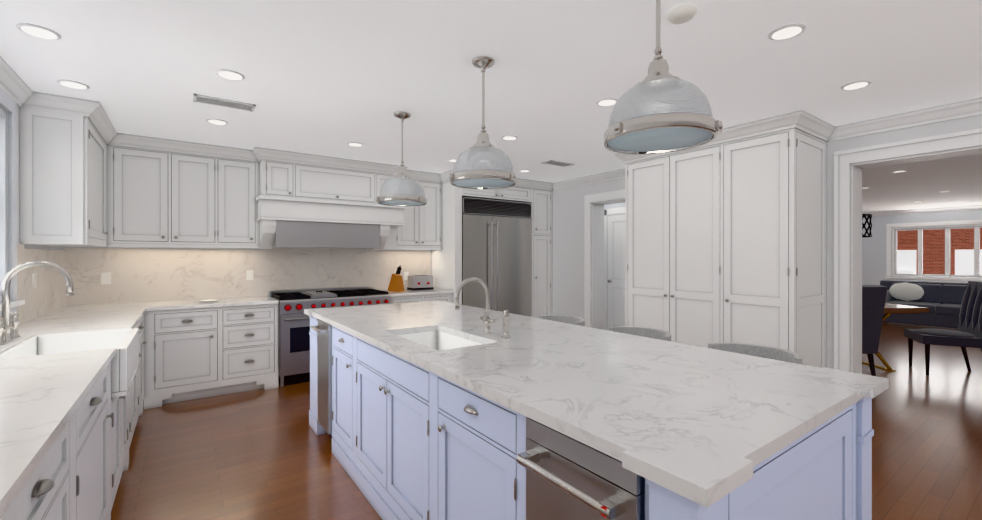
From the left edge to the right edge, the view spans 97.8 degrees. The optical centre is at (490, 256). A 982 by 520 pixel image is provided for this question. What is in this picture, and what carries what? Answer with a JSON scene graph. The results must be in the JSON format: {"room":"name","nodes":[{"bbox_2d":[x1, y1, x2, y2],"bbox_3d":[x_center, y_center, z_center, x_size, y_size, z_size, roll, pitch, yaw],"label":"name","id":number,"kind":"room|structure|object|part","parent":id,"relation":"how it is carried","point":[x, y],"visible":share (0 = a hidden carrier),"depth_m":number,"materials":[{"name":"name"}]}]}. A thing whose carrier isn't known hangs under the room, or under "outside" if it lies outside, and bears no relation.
{"room":"kitchen","nodes":[
{"label":"kitchen","id":0,"kind":"room"},
{"bbox_2d":[0,105,62,303],"bbox_3d":[-1.748,0.125,0.733,0.150,2.500,8.200,0,0,-36],"label":"wall","id":1,"kind":"structure","parent":0,"point":[27,246],"depth_m":2.91,"materials":[{"name":"paint"}]},
{"bbox_2d":[0,87,16,317],"bbox_3d":[-2.659,-0.319,2.023,0.170,1.395,1.840,0,0,-36],"label":"kitchen window","id":2,"kind":"structure","parent":1,"relation":"in","point":[8,103],"depth_m":2.74,"materials":[{"name":"white wood"}]},
{"bbox_2d":[0,56,32,106],"bbox_3d":[-2.594,-1.074,2.112,0.078,0.105,2.050,0,0,-36],"label":"crown molding","id":3,"kind":"structure","parent":1,"relation":"attached to","point":[15,87],"depth_m":2.68,"materials":[{"name":"white wood"}]},
{"bbox_2d":[32,273,35,288],"bbox_3d":[-3.346,0.176,3.137,0.006,0.110,0.070,0,0,-36],"label":"electrical outlet plate","id":4,"kind":"object","parent":1,"relation":"attached to","point":[33,274],"depth_m":3.11,"materials":[{"name":"white plastic"}]},
{"bbox_2d":[0,243,430,324],"bbox_3d":[-0.134,0.038,1.889,3.816,0.838,7.893,0,0,-36],"label":"backsplash","id":5,"kind":"structure","parent":1,"relation":"attached to","point":[142,275],"depth_m":4.55,"materials":[{"name":"stone"}]},
{"bbox_2d":[63,247,430,295],"bbox_3d":[-1.657,0.118,5.746,5.830,2.500,0.150,0,0,-36],"label":"wall","id":6,"kind":"structure","parent":0,"point":[64,248],"depth_m":4.55,"materials":[{"name":"paint"}]},
{"bbox_2d":[101,272,110,283],"bbox_3d":[-3.727,0.211,4.144,0.070,0.114,0.007,0,0,-36],"label":"electrical outlet plate","id":7,"kind":"object","parent":6,"relation":"attached to","point":[105,277],"depth_m":4.14,"materials":[{"name":"white plastic"}]},
{"bbox_2d":[246,270,252,279],"bbox_3d":[-2.734,0.210,4.854,0.070,0.114,0.007,0,0,-36],"label":"electrical outlet plate","id":8,"kind":"object","parent":6,"relation":"attached to","point":[249,273],"depth_m":4.85,"materials":[{"name":"white plastic"}]},
{"bbox_2d":[404,272,408,279],"bbox_3d":[-1.181,0.268,5.965,0.070,0.114,0.007,0,0,-36],"label":"electrical outlet plate","id":9,"kind":"object","parent":6,"relation":"attached to","point":[406,274],"depth_m":5.96,"materials":[{"name":"white plastic"}]},
{"bbox_2d":[380,349,415,384],"bbox_3d":[-0.441,0.555,2.234,0.017,0.175,0.696,0,0,-36],"label":"drawer front","id":10,"kind":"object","parent":0,"relation":"attached to","point":[393,364],"depth_m":2.08,"materials":[{"name":"blue wood"}]},
{"bbox_2d":[400,333,435,348],"bbox_3d":[-0.489,0.555,2.617,0.351,0.175,0.017,0,0,-36],"label":"sink","id":11,"kind":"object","parent":0,"relation":"attached to","point":[424,338],"depth_m":2.66,"materials":[{"name":"white ceramic"}]},
{"bbox_2d":[436,333,479,348],"bbox_3d":[-0.141,0.555,2.448,0.018,0.175,0.696,0,0,-36],"label":"sink","id":12,"kind":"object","parent":0,"relation":"attached to","point":[443,340],"depth_m":2.58,"materials":[{"name":"white ceramic"}]},
{"bbox_2d":[0,0,981,212],"bbox_3d":[4.495,-1.141,5.196,15.500,0.020,8.200,0,0,-36],"label":"ceiling","id":13,"kind":"structure","parent":0,"point":[331,78],"depth_m":2.56,"materials":[{"name":"paint"}]},
{"bbox_2d":[16,23,60,39],"bbox_3d":[-2.256,-1.122,2.138,0.154,0.008,0.154,0,0,-45],"label":"recessed light","id":14,"kind":"object","parent":13,"relation":"in","point":[31,29],"depth_m":2.14,"materials":[{"name":"white"}]},
{"bbox_2d":[57,79,89,89],"bbox_3d":[-2.727,-1.122,2.797,0.154,0.008,0.154,0,0,-45],"label":"recessed light","id":15,"kind":"object","parent":13,"relation":"in","point":[68,83],"depth_m":2.80,"materials":[{"name":"white"}]},
{"bbox_2d":[206,118,227,124],"bbox_3d":[-2.284,-1.123,3.569,0.154,0.008,0.154,0,0,-45],"label":"recessed light","id":16,"kind":"object","parent":13,"relation":"in","point":[214,121],"depth_m":3.56,"materials":[{"name":"white"}]},
{"bbox_2d":[193,94,255,111],"bbox_3d":[-1.947,-1.123,3.134,0.380,0.008,0.170,0,0,-36],"label":"ceiling vent","id":17,"kind":"object","parent":13,"relation":"in","point":[210,100],"depth_m":3.12,"materials":[{"name":"grey metal"}]},
{"bbox_2d":[215,69,244,79],"bbox_3d":[-1.612,-1.122,2.648,0.154,0.008,0.154,0,0,27],"label":"recessed light","id":18,"kind":"object","parent":13,"relation":"in","point":[225,73],"depth_m":2.64,"materials":[{"name":"white"}]},
{"bbox_2d":[347,142,362,146],"bbox_3d":[-1.361,-1.124,4.291,0.154,0.008,0.154,0,0,27],"label":"recessed light","id":19,"kind":"object","parent":13,"relation":"in","point":[356,144],"depth_m":4.29,"materials":[{"name":"white"}]},
{"bbox_2d":[376,111,426,206],"bbox_3d":[-0.707,-0.773,3.380,0.398,0.708,0.386,0,0,-36],"label":"pendant light","id":20,"kind":"object","parent":13,"relation":"hanging from","point":[401,187],"visible":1,"depth_m":3.28,"materials":[{"name":"silver metal"}]},
{"bbox_3d":[-0.701,-0.523,3.386,0.358,0.192,0.358,0,0,-36],"label":"lamp shade","id":21,"kind":"part","parent":20,"relation":"part of","materials":[{"name":"clear glass"}]},
{"bbox_2d":[449,56,515,188],"bbox_3d":[-0.049,-0.771,2.461,0.398,0.708,0.386,0,0,-36],"label":"pendant light","id":22,"kind":"object","parent":13,"relation":"hanging from","point":[482,162],"visible":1,"depth_m":2.36,"materials":[{"name":"silver metal"}]},
{"bbox_3d":[-0.044,-0.521,2.467,0.358,0.192,0.358,0,0,-36],"label":"lamp shade","id":23,"kind":"part","parent":22,"relation":"part of","materials":[{"name":"clear glass"}]},
{"bbox_2d":[501,135,517,139],"bbox_3d":[0.176,-1.124,4.050,0.154,0.008,0.154,0,0,-45],"label":"recessed light","id":24,"kind":"object","parent":13,"relation":"in","point":[507,137],"depth_m":4.05,"materials":[{"name":"white plastic"}]},
{"bbox_2d":[541,160,573,166],"bbox_3d":[0.808,-1.125,5.178,0.380,0.008,0.170,0,0,-36],"label":"ceiling vent","id":25,"kind":"object","parent":13,"relation":"in","point":[551,162],"depth_m":5.16,"materials":[{"name":"grey metal"}]},
{"bbox_2d":[596,98,617,105],"bbox_3d":[0.845,-1.123,3.114,0.154,0.008,0.154,0,0,-45],"label":"recessed light","id":26,"kind":"object","parent":13,"relation":"in","point":[606,101],"depth_m":3.10,"materials":[{"name":"white"}]},
{"bbox_2d":[604,0,722,153],"bbox_3d":[0.602,-0.770,1.550,0.398,0.708,0.386,0,0,-36],"label":"pendant light","id":27,"kind":"object","parent":13,"relation":"hanging from","point":[659,108],"visible":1,"depth_m":1.45,"materials":[{"name":"silver metal"}]},
{"bbox_3d":[0.608,-0.520,1.556,0.358,0.192,0.358,0,0,-36],"label":"lamp shade","id":28,"kind":"part","parent":27,"relation":"part of","materials":[{"name":"clear glass"}]},
{"bbox_2d":[666,4,696,23],"bbox_3d":[0.877,-1.107,1.969,0.130,0.036,0.130,0,0,-36],"label":"smoke detector","id":29,"kind":"object","parent":13,"relation":"attached to","point":[682,14],"visible":1,"depth_m":1.94,"materials":[{"name":"white plastic"}]},
{"bbox_2d":[768,23,805,39],"bbox_3d":[1.479,-1.122,2.142,0.154,0.008,0.154,0,0,-45],"label":"recessed light","id":30,"kind":"object","parent":13,"relation":"in","point":[787,31],"depth_m":2.14,"materials":[{"name":"white"}]},
{"bbox_2d":[841,80,871,89],"bbox_3d":[2.392,-1.122,2.807,0.154,0.008,0.154,0,0,-45],"label":"recessed light","id":31,"kind":"object","parent":13,"relation":"in","point":[862,83],"depth_m":2.80,"materials":[{"name":"white"}]},
{"bbox_2d":[862,214,871,237],"bbox_3d":[6.841,-0.749,8.104,0.560,0.767,0.560,0,0,-36],"label":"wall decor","id":32,"kind":"object","parent":13,"relation":"hanging from","point":[866,221],"visible":0.23,"depth_m":7.85,"materials":[{"name":"black metal"}]},
{"bbox_2d":[111,322,981,519],"bbox_3d":[4.495,1.399,5.199,15.500,0.060,8.200,0,0,-36],"label":"floor","id":33,"kind":"structure","parent":0,"point":[260,454],"depth_m":2.97,"materials":[{"name":"brown wood"}]},
{"bbox_2d":[0,91,552,519],"bbox_3d":[0.582,0.124,2.400,5.574,2.498,7.893,0,0,-36],"label":"kitchen cabinets","id":34,"kind":"object","parent":33,"relation":"on","point":[79,384],"visible":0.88,"depth_m":3.98,"materials":[{"name":"grey wood"}]},
{"bbox_2d":[199,299,218,301],"bbox_3d":[-2.858,0.448,4.340,0.187,0.012,0.190,0,0,-36],"label":"plate","id":35,"kind":"object","parent":34,"relation":"on","point":[210,300],"visible":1,"depth_m":4.36,"materials":[{"name":"white ceramic"}]},
{"bbox_2d":[371,287,453,296],"bbox_3d":[-1.044,0.470,5.690,0.875,0.032,0.649,0,0,-36],"label":"countertop","id":36,"kind":"structure","parent":34,"relation":"on","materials":[{"name":"stone"}]},
{"bbox_2d":[388,265,403,291],"bbox_3d":[-1.243,0.282,5.606,0.200,0.340,0.100,0,0,29],"label":"knife block","id":37,"kind":"object","parent":36,"relation":"on","point":[396,283],"visible":1,"depth_m":5.56,"materials":[{"name":"brown wood"}]},
{"bbox_2d":[407,275,433,289],"bbox_3d":[-0.970,0.356,5.894,0.310,0.192,0.200,0,0,-36],"label":"toaster","id":38,"kind":"object","parent":36,"relation":"on","point":[420,282],"visible":1,"depth_m":5.82,"materials":[{"name":"silver metal"}]},
{"bbox_2d":[316,321,331,436],"bbox_3d":[-0.986,0.925,3.313,0.600,0.893,0.371,0,0,-36],"label":"base cabinet","id":39,"kind":"object","parent":33,"relation":"on","point":[323,332],"depth_m":3.13,"materials":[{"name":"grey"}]},
{"bbox_2d":[270,286,390,386],"bbox_3d":[-1.867,0.882,5.034,1.214,0.975,0.706,0,0,-36],"label":"range","id":40,"kind":"object","parent":33,"relation":"on","point":[293,343],"visible":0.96,"depth_m":4.59,"materials":[{"name":"silver metal"}]},
{"bbox_2d":[332,325,347,472],"bbox_3d":[-0.504,0.919,3.139,1.140,0.905,0.547,0,0,-36],"label":"base cabinet","id":41,"kind":"object","parent":33,"relation":"on","point":[339,338],"depth_m":2.88,"materials":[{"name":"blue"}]},
{"bbox_2d":[348,333,379,496],"bbox_3d":[-0.345,0.919,2.915,1.140,0.905,0.275,0,0,-36],"label":"base cabinet","id":42,"kind":"object","parent":33,"relation":"on","point":[363,358],"depth_m":2.52,"materials":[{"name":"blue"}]},
{"bbox_2d":[376,373,415,519],"bbox_3d":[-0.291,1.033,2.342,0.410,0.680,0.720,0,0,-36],"label":"door","id":43,"kind":"structure","parent":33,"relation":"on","point":[395,403],"depth_m":2.12,"materials":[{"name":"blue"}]},
{"bbox_2d":[416,365,503,519],"bbox_3d":[0.367,0.921,1.920,1.140,0.905,0.731,0,0,-36],"label":"base cabinet","id":44,"kind":"object","parent":33,"relation":"on","point":[434,410],"depth_m":1.65,"materials":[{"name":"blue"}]},
{"bbox_2d":[380,365,415,388],"bbox_3d":[-0.291,0.653,2.341,0.386,0.020,0.696,0,0,-36],"label":"cabinet frame","id":45,"kind":"structure","parent":44,"relation":"on","point":[382,370],"depth_m":2.07,"materials":[{"name":"blue wood"}]},
{"bbox_2d":[462,197,531,316],"bbox_3d":[-0.067,0.285,6.308,1.216,2.165,0.778,0,0,-36],"label":"refrigerator","id":46,"kind":"object","parent":33,"relation":"on","point":[497,247],"visible":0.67,"depth_m":6.04,"materials":[{"name":"silver metal"}]},
{"bbox_2d":[540,315,584,325],"bbox_3d":[0.501,0.926,3.289,0.430,0.894,0.443,0,0,-36],"label":"bar stool","id":47,"kind":"object","parent":33,"relation":"on","point":[574,320],"visible":0.23,"depth_m":3.44,"materials":[{"name":"grey fabric"}]},
{"bbox_2d":[504,409,775,519],"bbox_3d":[0.448,0.927,1.309,0.600,0.893,0.481,0,0,-36],"label":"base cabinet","id":48,"kind":"object","parent":33,"relation":"on","point":[548,476],"depth_m":1.08,"materials":[{"name":"grey"}]},
{"bbox_2d":[308,301,879,500],"bbox_3d":[-0.058,0.452,2.514,1.206,0.039,3.286,0,0,-36],"label":"countertop","id":49,"kind":"structure","parent":48,"relation":"on","point":[693,419],"depth_m":1.44,"materials":[{"name":"white stone"}]},
{"bbox_2d":[454,277,510,338],"bbox_3d":[-0.057,0.272,2.323,0.245,0.320,0.268,0,0,-36],"label":"island faucet","id":50,"kind":"object","parent":49,"relation":"on","point":[487,333],"depth_m":2.36,"materials":[{"name":"silver metal"}]},
{"bbox_2d":[609,326,670,340],"bbox_3d":[0.908,0.926,2.719,0.430,0.894,0.443,0,0,-36],"label":"bar stool","id":51,"kind":"object","parent":33,"relation":"on","point":[652,333],"visible":0.12,"depth_m":2.86,"materials":[{"name":"grey fabric"}]},
{"bbox_2d":[623,153,662,329],"bbox_3d":[1.940,0.121,4.667,0.726,2.498,0.591,0,0,-36],"label":"tall cabinet","id":52,"kind":"object","parent":33,"relation":"on","point":[643,172],"depth_m":4.51,"materials":[{"name":"grey wood"}]},
{"bbox_2d":[663,142,710,347],"bbox_3d":[2.228,0.121,4.265,0.726,2.498,0.650,0,0,-36],"label":"tall cabinet","id":53,"kind":"object","parent":33,"relation":"on","point":[686,173],"depth_m":4.12,"materials":[{"name":"grey wood"}]},
{"bbox_3d":[2.202,-1.075,4.233,0.805,0.105,1.756,0,0,-36],"label":"crown","id":54,"kind":"part","parent":53,"relation":"part of","materials":[{"name":"white wood"}]},
{"bbox_2d":[708,343,802,364],"bbox_3d":[1.304,0.927,2.166,0.430,0.894,0.443,0,0,-36],"label":"bar stool","id":55,"kind":"object","parent":33,"relation":"on","point":[769,352],"visible":0.19,"depth_m":2.29,"materials":[{"name":"grey fabric"}]},
{"bbox_2d":[711,114,830,367],"bbox_3d":[2.513,0.122,3.866,0.726,2.498,0.640,0,0,-36],"label":"tall cabinet","id":56,"kind":"object","parent":33,"relation":"on","point":[726,235],"depth_m":3.63,"materials":[{"name":"grey wood"}]},
{"bbox_2d":[776,389,879,519],"bbox_3d":[0.987,0.921,1.599,0.535,0.905,0.545,0,0,-36],"label":"island end panel","id":57,"kind":"object","parent":33,"relation":"on","point":[827,474],"depth_m":1.35,"materials":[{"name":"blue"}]},
{"bbox_2d":[862,285,887,375],"bbox_3d":[3.751,0.833,4.675,0.540,1.080,0.672,0,0,-1],"label":"dining chair","id":58,"kind":"object","parent":33,"relation":"on","point":[873,300],"visible":0.17,"depth_m":4.39,"materials":[{"name":"grey"}]},
{"bbox_2d":[862,303,928,370],"bbox_3d":[4.204,0.987,5.520,1.900,0.766,0.980,0,0,-1],"label":"dining table","id":59,"kind":"object","parent":33,"relation":"on","point":[889,309],"visible":0.15,"depth_m":5.10,"materials":[{"name":"brown wood"}]},
{"bbox_2d":[880,280,966,328],"bbox_3d":[8.411,0.936,7.631,2.100,0.860,2.600,0,0,-36],"label":"sectional sofa","id":60,"kind":"object","parent":33,"relation":"on","point":[942,301],"visible":0.65,"depth_m":8.27,"materials":[{"name":"grey fabric"}]},
{"bbox_2d":[889,282,924,300],"bbox_3d":[8.351,0.705,8.608,0.210,0.380,0.507,0,0,-36],"label":"pillow","id":61,"kind":"object","parent":60,"relation":"on","point":[905,291],"depth_m":8.55,"materials":[{"name":"fabric"}]},
{"bbox_2d":[904,281,981,374],"bbox_3d":[5.407,0.832,5.032,0.672,1.080,0.540,0,0,27],"label":"dining chair","id":62,"kind":"object","parent":33,"relation":"on","point":[968,333],"visible":1,"depth_m":4.95,"materials":[{"name":"grey leather"}]},
{"bbox_2d":[604,203,624,214],"bbox_3d":[1.808,0.118,6.522,0.710,2.500,2.620,0,0,-36],"label":"wall","id":63,"kind":"structure","parent":0,"point":[616,205],"depth_m":6.74,"materials":[{"name":"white paint"}]},
{"bbox_2d":[604,207,624,329],"bbox_3d":[2.060,0.303,6.518,0.062,2.130,0.960,0,0,-36],"label":"door","id":64,"kind":"structure","parent":63,"relation":"attached to","point":[614,270],"depth_m":6.73,"materials":[{"name":"white wood"}]},
{"bbox_2d":[553,114,981,368],"bbox_3d":[2.954,0.121,4.096,0.250,2.500,7.900,0,0,-36],"label":"wall","id":65,"kind":"structure","parent":0,"point":[568,251],"depth_m":6.15,"materials":[{"name":"paint"}]},
{"bbox_2d":[553,168,624,190],"bbox_3d":[1.481,-1.078,5.869,0.078,0.105,1.860,0,0,-36],"label":"crown molding","id":66,"kind":"structure","parent":65,"relation":"attached to","point":[616,174],"depth_m":5.98,"materials":[{"name":"white wood"}]},
{"bbox_2d":[584,128,981,373],"bbox_3d":[3.029,0.226,3.980,0.306,2.289,5.435,0,0,-36],"label":"trim","id":67,"kind":"structure","parent":65,"relation":"attached to","point":[850,165],"depth_m":3.71,"materials":[{"name":"white wood"}]},
{"bbox_2d":[828,97,981,141],"bbox_3d":[4.043,-1.074,2.287,0.078,0.105,3.688,0,0,-36],"label":"crown molding","id":68,"kind":"structure","parent":65,"relation":"attached to","point":[972,107],"depth_m":3.34,"materials":[{"name":"white wood"}]},
{"bbox_2d":[862,209,981,284],"bbox_3d":[11.063,0.114,9.207,0.150,2.500,6.780,0,0,-36],"label":"wall","id":69,"kind":"structure","parent":0,"point":[874,259],"depth_m":10.75,"materials":[{"name":"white paint"}]},
{"bbox_2d":[862,205,981,215],"bbox_3d":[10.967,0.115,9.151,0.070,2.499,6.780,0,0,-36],"label":"crown molding","id":70,"kind":"structure","parent":69,"relation":"attached to","point":[945,209],"depth_m":10.07,"materials":[{"name":"white wood"}]},
{"bbox_2d":[885,220,981,280],"bbox_3d":[10.543,-0.142,9.892,0.200,1.350,2.120,0,0,-36],"label":"window frame","id":71,"kind":"structure","parent":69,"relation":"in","point":[947,226],"depth_m":10.08,"materials":[{"name":"white wood"}]},
{"label":"outside","id":72,"kind":"structure","parent":0,"visible":0},
{"bbox_2d":[897,228,981,275],"bbox_3d":[12.367,-0.639,11.749,0.170,10.000,11.000,0,0,-36],"label":"brick building","id":73,"kind":"structure","parent":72,"point":[961,251],"depth_m":11.84,"materials":[{"name":"red brick"}]}
]}

